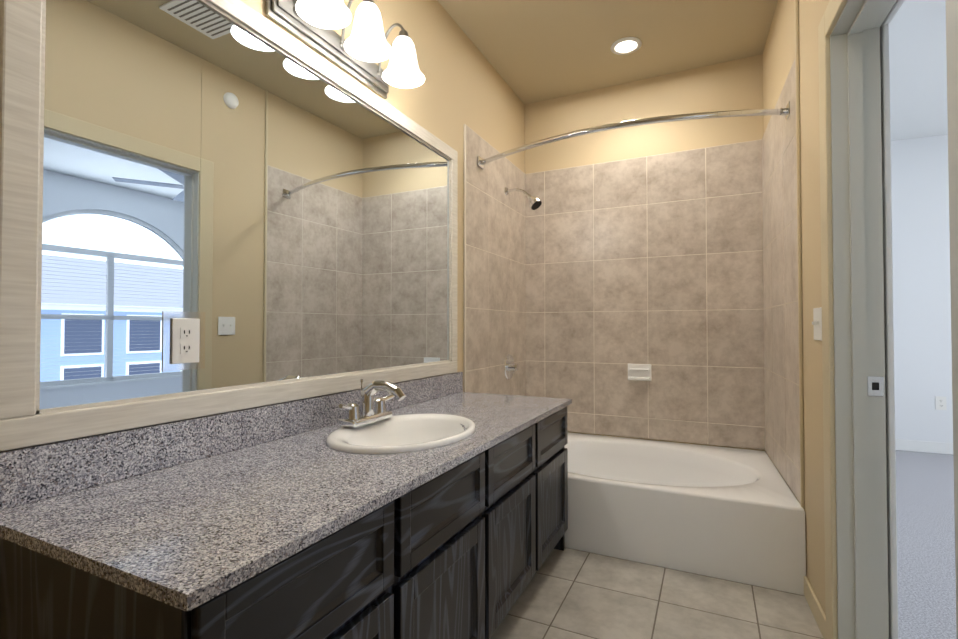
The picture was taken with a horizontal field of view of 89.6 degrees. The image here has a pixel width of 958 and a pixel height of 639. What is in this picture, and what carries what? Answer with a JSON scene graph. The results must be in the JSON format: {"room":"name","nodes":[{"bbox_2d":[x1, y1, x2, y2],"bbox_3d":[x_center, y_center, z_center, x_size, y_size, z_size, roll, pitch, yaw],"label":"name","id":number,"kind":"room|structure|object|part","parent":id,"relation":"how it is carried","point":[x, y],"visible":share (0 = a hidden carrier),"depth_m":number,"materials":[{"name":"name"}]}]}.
{"room":"bathroom","nodes":[
{"label":"bathroom","id":0,"kind":"room"},
{"bbox_2d":[241,0,524,371],"bbox_3d":[-0.799,-0.264,1.319,0.120,2.731,5.236,0,-1,26],"label":"wall","id":1,"kind":"structure","parent":0,"point":[456,91],"depth_m":2.57,"materials":[{"name":"beige paint"}]},
{"bbox_2d":[0,0,457,450],"bbox_3d":[-0.517,-0.322,1.735,0.023,1.171,1.822,0,-1,26],"label":"mirror","id":2,"kind":"object","parent":1,"relation":"attached to","point":[209,207],"visible":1,"depth_m":1.27,"materials":[{"name":"clear glass"}]},
{"bbox_2d":[162,311,205,371],"bbox_3d":[-0.753,0.055,1.237,0.010,0.150,0.110,0,-1,26],"label":"outlet","id":3,"kind":"object","parent":2,"relation":"attached to","point":[183,332],"depth_m":1.23,"materials":[{"name":"white plastic"}]},
{"bbox_2d":[0,372,462,507],"bbox_3d":[-0.508,0.320,1.744,0.020,0.107,1.903,0,-1,26],"label":"backsplash","id":4,"kind":"structure","parent":1,"relation":"attached to","point":[37,472],"depth_m":1.17,"materials":[{"name":"grey stone"}]},
{"bbox_2d":[266,0,424,98],"bbox_3d":[-0.420,-1.052,1.706,0.235,0.241,0.605,0,-1,26],"label":"sconce","id":5,"kind":"object","parent":1,"relation":"attached to","point":[360,50],"visible":1,"depth_m":1.70,"materials":[{"name":"white glass"}]},
{"bbox_2d":[463,124,465,391],"bbox_3d":[-0.079,-0.158,2.663,0.011,1.856,0.013,0,-1,26],"label":"tile trim","id":6,"kind":"structure","parent":1,"relation":"attached to","point":[464,363],"depth_m":2.66,"materials":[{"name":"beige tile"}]},
{"bbox_2d":[466,127,525,370],"bbox_3d":[0.130,-0.150,3.100,0.009,1.856,0.954,0,-1,26],"label":"grout","id":7,"kind":"structure","parent":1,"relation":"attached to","point":[498,255],"depth_m":3.01,"materials":[{"name":"beige tile"}]},
{"bbox_2d":[466,125,525,395],"bbox_3d":[0.132,-0.150,3.099,0.007,1.852,0.950,0,-1,26],"label":"wall tile","id":8,"kind":"structure","parent":1,"relation":"attached to","point":[494,337],"depth_m":3.01,"materials":[{"name":"beige tile"}]},
{"bbox_2d":[504,354,518,379],"bbox_3d":[0.232,0.317,3.212,0.066,0.170,0.170,0,-1,26],"label":"handle","id":9,"kind":"object","parent":8,"relation":"attached to","point":[510,367],"visible":1,"depth_m":3.20,"materials":[{"name":"silver metal"}]},
{"bbox_2d":[505,187,541,209],"bbox_3d":[0.290,-0.794,3.142,0.248,0.174,0.091,0,-1,26],"label":"shower head","id":10,"kind":"object","parent":8,"relation":"attached to","point":[532,200],"visible":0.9,"depth_m":3.12},
{"bbox_2d":[532,201,541,209],"bbox_3d":[0.371,-0.734,3.100,0.061,0.049,0.076,0,-1,26],"label":"nozzle","id":11,"kind":"object","parent":10,"relation":"attached to","point":[536,205],"visible":1,"depth_m":3.10,"materials":[{"name":"black"}]},
{"bbox_2d":[478,101,789,168],"bbox_3d":[0.664,-0.930,2.431,1.554,0.063,0.234,0,-1,26],"label":"curtain rod","id":12,"kind":"object","parent":8,"relation":"attached to","point":[482,162],"visible":1,"depth_m":2.26,"materials":[{"name":"silver metal"}]},
{"bbox_2d":[525,54,766,452],"bbox_3d":[1.060,-0.229,3.264,1.542,2.731,0.120,0,-1,26],"label":"wall","id":13,"kind":"structure","parent":0,"point":[732,85],"depth_m":3.18,"materials":[{"name":"beige paint"}]},
{"bbox_2d":[525,140,764,448],"bbox_3d":[1.021,-0.148,3.206,1.516,1.852,0.007,0,-1,26],"label":"wall tile","id":14,"kind":"structure","parent":13,"relation":"attached to","point":[568,333],"depth_m":3.14,"materials":[{"name":"beige tile"}]},
{"bbox_2d":[628,363,651,380],"bbox_3d":[1.046,0.346,3.150,0.150,0.110,0.055,0,-1,26],"label":"soap dish","id":15,"kind":"object","parent":14,"relation":"attached to","point":[641,372],"visible":1,"depth_m":3.15,"materials":[{"name":"white ceramic"}]},
{"bbox_2d":[526,139,764,449],"bbox_3d":[1.022,-0.148,3.208,1.520,1.856,0.009,0,-1,26],"label":"grout","id":16,"kind":"object","parent":13,"relation":"attached to","point":[647,310],"visible":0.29,"depth_m":3.16,"materials":[{"name":"beige tile"}]},
{"bbox_2d":[508,547,822,638],"bbox_3d":[0.019,1.141,0.901,1.936,0.107,5.236,0,-1,26],"label":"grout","id":17,"kind":"structure","parent":0,"point":[658,600],"depth_m":1.88,"materials":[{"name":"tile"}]},
{"bbox_2d":[490,548,823,638],"bbox_3d":[-0.167,1.082,0.429,1.762,0.008,3.973,0,-1,26],"label":"floor","id":18,"kind":"structure","parent":17,"relation":"on","point":[595,612],"depth_m":1.85,"materials":[{"name":"beige tile"}]},
{"bbox_2d":[0,404,569,638],"bbox_3d":[-0.246,0.748,1.611,0.601,0.702,1.879,0,-1,26],"label":"bathroom vanity","id":19,"kind":"object","parent":18,"relation":"on","point":[434,507],"depth_m":1.07,"materials":[{"name":"black"}]},
{"bbox_2d":[0,392,571,615],"bbox_3d":[-0.240,0.384,1.613,0.616,0.022,1.906,0,-1,26],"label":"countertop","id":20,"kind":"structure","parent":19,"relation":"on","point":[181,538],"depth_m":0.91,"materials":[{"name":"grey stone"}]},
{"bbox_2d":[332,380,403,427],"bbox_3d":[-0.350,0.282,1.652,0.172,0.147,0.303,0,-1,26],"label":"faucet","id":21,"kind":"object","parent":20,"relation":"on","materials":[{"name":"silver metal"}]},
{"bbox_2d":[288,408,503,463],"bbox_3d":[-0.241,0.438,1.580,0.432,0.169,0.563,0,-1,26],"label":"sink","id":22,"kind":"object","parent":20,"relation":"in","point":[413,434],"depth_m":1.65,"materials":[{"name":"white ceramic"}]},
{"bbox_3d":[-0.289,0.482,0.854,0.019,0.178,0.446,0,-1,26],"label":"drawer","id":23,"kind":"part","parent":19,"relation":"part of","materials":[{"name":"brown wood"}]},
{"bbox_3d":[-0.289,0.786,0.849,0.019,0.386,0.446,0,-1,26],"label":"door","id":24,"kind":"part","parent":19,"relation":"part of","materials":[{"name":"brown wood"}]},
{"bbox_3d":[-0.086,0.489,1.278,0.019,0.178,0.446,0,-1,26],"label":"drawer","id":25,"kind":"part","parent":19,"relation":"part of","materials":[{"name":"brown wood"}]},
{"bbox_3d":[-0.086,0.793,1.272,0.019,0.386,0.446,0,-1,26],"label":"door","id":26,"kind":"part","parent":19,"relation":"part of","materials":[{"name":"brown wood"}]},
{"bbox_3d":[-0.002,0.700,1.494,0.020,0.611,1.843,0,-1,26],"label":"frame","id":27,"kind":"part","parent":19,"relation":"part of","materials":[{"name":"brown wood"}]},
{"bbox_3d":[0.118,0.497,1.701,0.019,0.178,0.446,0,-1,26],"label":"drawer","id":28,"kind":"part","parent":19,"relation":"part of","materials":[{"name":"brown wood"}]},
{"bbox_3d":[0.118,0.801,1.696,0.019,0.386,0.446,0,-1,26],"label":"door","id":29,"kind":"part","parent":19,"relation":"part of","materials":[{"name":"brown wood"}]},
{"bbox_3d":[0.321,0.808,2.119,0.019,0.386,0.446,0,-1,26],"label":"door","id":30,"kind":"part","parent":19,"relation":"part of","materials":[{"name":"brown wood"}]},
{"bbox_3d":[0.321,0.504,2.124,0.019,0.178,0.446,0,-1,26],"label":"drawer","id":31,"kind":"part","parent":19,"relation":"part of","materials":[{"name":"brown wood"}]},
{"bbox_2d":[564,432,805,594],"bbox_3d":[0.822,0.951,2.721,1.562,0.352,0.998,0,-1,26],"label":"bathtub","id":32,"kind":"object","parent":17,"relation":"on","point":[733,514],"visible":0.69,"depth_m":2.20,"materials":[{"name":"white ceramic"}]},
{"bbox_2d":[437,0,947,140],"bbox_3d":[2.080,-1.682,1.161,5.468,0.100,7.401,0,-1,26],"label":"ceiling","id":33,"kind":"structure","parent":0,"point":[533,51],"depth_m":2.79,"materials":[{"name":"beige paint"}]},
{"bbox_2d":[610,37,641,54],"bbox_3d":[0.860,-1.597,2.818,0.176,0.009,0.176,0,-1,26],"label":"recessed light","id":34,"kind":"object","parent":33,"relation":"in","point":[617,42],"depth_m":2.81,"materials":[{"name":"white glass"}]},
{"bbox_3d":[0.860,-1.598,2.818,0.124,0.001,0.124,0,-1,26],"label":"recessed ceiling light lens","id":35,"kind":"part","parent":34,"relation":"part of","materials":[{"name":"white glass"}]},
{"bbox_2d":[763,0,829,615],"bbox_3d":[1.508,-0.247,2.255,0.190,2.731,1.560,0,-1,26],"label":"wall","id":36,"kind":"structure","parent":0,"point":[779,54],"depth_m":1.86,"materials":[{"name":"beige paint"}]},
{"bbox_2d":[762,59,799,501],"bbox_3d":[1.513,-0.162,2.432,0.052,1.856,0.959,0,-1,26],"label":"tiled wall","id":37,"kind":"structure","parent":36,"relation":"attached to","point":[775,306],"depth_m":2.31,"materials":[{"name":"beige tile"}]},
{"bbox_2d":[762,60,799,500],"bbox_3d":[1.511,-0.162,2.433,0.050,1.852,0.956,0,-1,26],"label":"wall tile","id":38,"kind":"structure","parent":37,"relation":"attached to","point":[780,287],"depth_m":2.32,"materials":[{"name":"beige tile"}]},
{"bbox_2d":[795,0,804,510],"bbox_3d":[1.320,-0.255,1.985,0.012,2.720,0.015,0,-1,26],"label":"right wall tile edge","id":39,"kind":"structure","parent":36,"relation":"attached to","point":[799,256],"depth_m":1.98,"materials":[{"name":"beige paint"}]},
{"bbox_2d":[804,576,825,638],"bbox_3d":[1.244,1.063,1.784,0.026,0.076,0.366,0,-1,26],"label":"baseboard","id":40,"kind":"structure","parent":36,"relation":"attached to","point":[815,607],"depth_m":1.76,"materials":[{"name":"beige paint"}]},
{"bbox_2d":[812,307,821,340],"bbox_3d":[1.207,0.016,1.724,0.020,0.116,0.116,0,-1,26],"label":"bathroom light switch","id":41,"kind":"object","parent":36,"relation":"attached to","point":[817,320],"visible":0.79,"depth_m":1.71,"materials":[{"name":"white plastic"}]},
{"bbox_2d":[891,134,952,442],"bbox_3d":[4.230,-0.222,4.054,3.476,2.717,0.277,0,-1,26],"label":"wall","id":42,"kind":"structure","parent":0,"point":[921,279],"depth_m":4.16,"materials":[{"name":"white paint"}]},
{"bbox_2d":[895,439,952,454],"bbox_3d":[4.160,1.088,3.986,3.321,0.096,0.162,0,-1,26],"label":"baseboard","id":43,"kind":"structure","parent":42,"relation":"attached to","point":[924,446],"depth_m":4.13,"materials":[{"name":"white paint"}]},
{"bbox_2d":[935,396,946,409],"bbox_3d":[3.926,0.712,4.098,0.072,0.115,0.009,0,-1,26],"label":"outlet","id":44,"kind":"object","parent":42,"relation":"attached to","point":[940,402],"visible":1,"depth_m":4.10,"materials":[{"name":"white plastic"}]},
{"bbox_2d":[896,450,956,638],"bbox_3d":[2.858,1.137,0.809,3.793,0.112,7.270,0,-1,26],"label":"floor","id":45,"kind":"structure","parent":0,"point":[926,576],"depth_m":2.37,"materials":[{"name":"grey carpet"}]},
{"bbox_3d":[1.046,-1.286,1.190,0.156,0.691,0.801,0,-1,26],"label":"wall","id":46,"kind":"structure","parent":0,"visible":0},
{"bbox_2d":[867,376,883,395],"bbox_3d":[1.231,0.207,1.496,0.041,0.060,0.004,0,-1,26],"label":"strike plate","id":47,"kind":"object","parent":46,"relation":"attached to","point":[880,381],"visible":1,"depth_m":1.50,"materials":[{"name":"silver metal"}]},
{"bbox_2d":[818,0,957,638],"bbox_3d":[1.052,0.039,1.164,0.210,2.102,0.948,0,-1,26],"label":"door frame","id":48,"kind":"structure","parent":46,"relation":"attached to","point":[860,415],"depth_m":1.51,"materials":[{"name":"grey paint"}]},
{"bbox_3d":[0.998,0.041,1.233,0.054,2.102,0.856,0,-1,26],"label":"bathroom door trim casing","id":49,"kind":"part","parent":48,"relation":"part of","materials":[{"name":"beige wood"}]},
{"bbox_3d":[1.230,0.207,1.495,0.018,0.024,0.002,0,-1,26],"label":"hole in the door jamb strike","id":50,"kind":"part","parent":48,"relation":"part of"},
{"bbox_3d":[1.121,0.039,1.134,0.059,2.102,0.941,0,-1,26],"label":"bedroom door trim casing","id":51,"kind":"part","parent":48,"relation":"part of","materials":[{"name":"white wood"}]},
{"bbox_3d":[0.814,0.033,0.800,0.020,2.102,0.085,0,-1,26],"label":"bathroom door trim casing","id":52,"kind":"part","parent":48,"relation":"part of","materials":[{"name":"white wood"}]}
]}

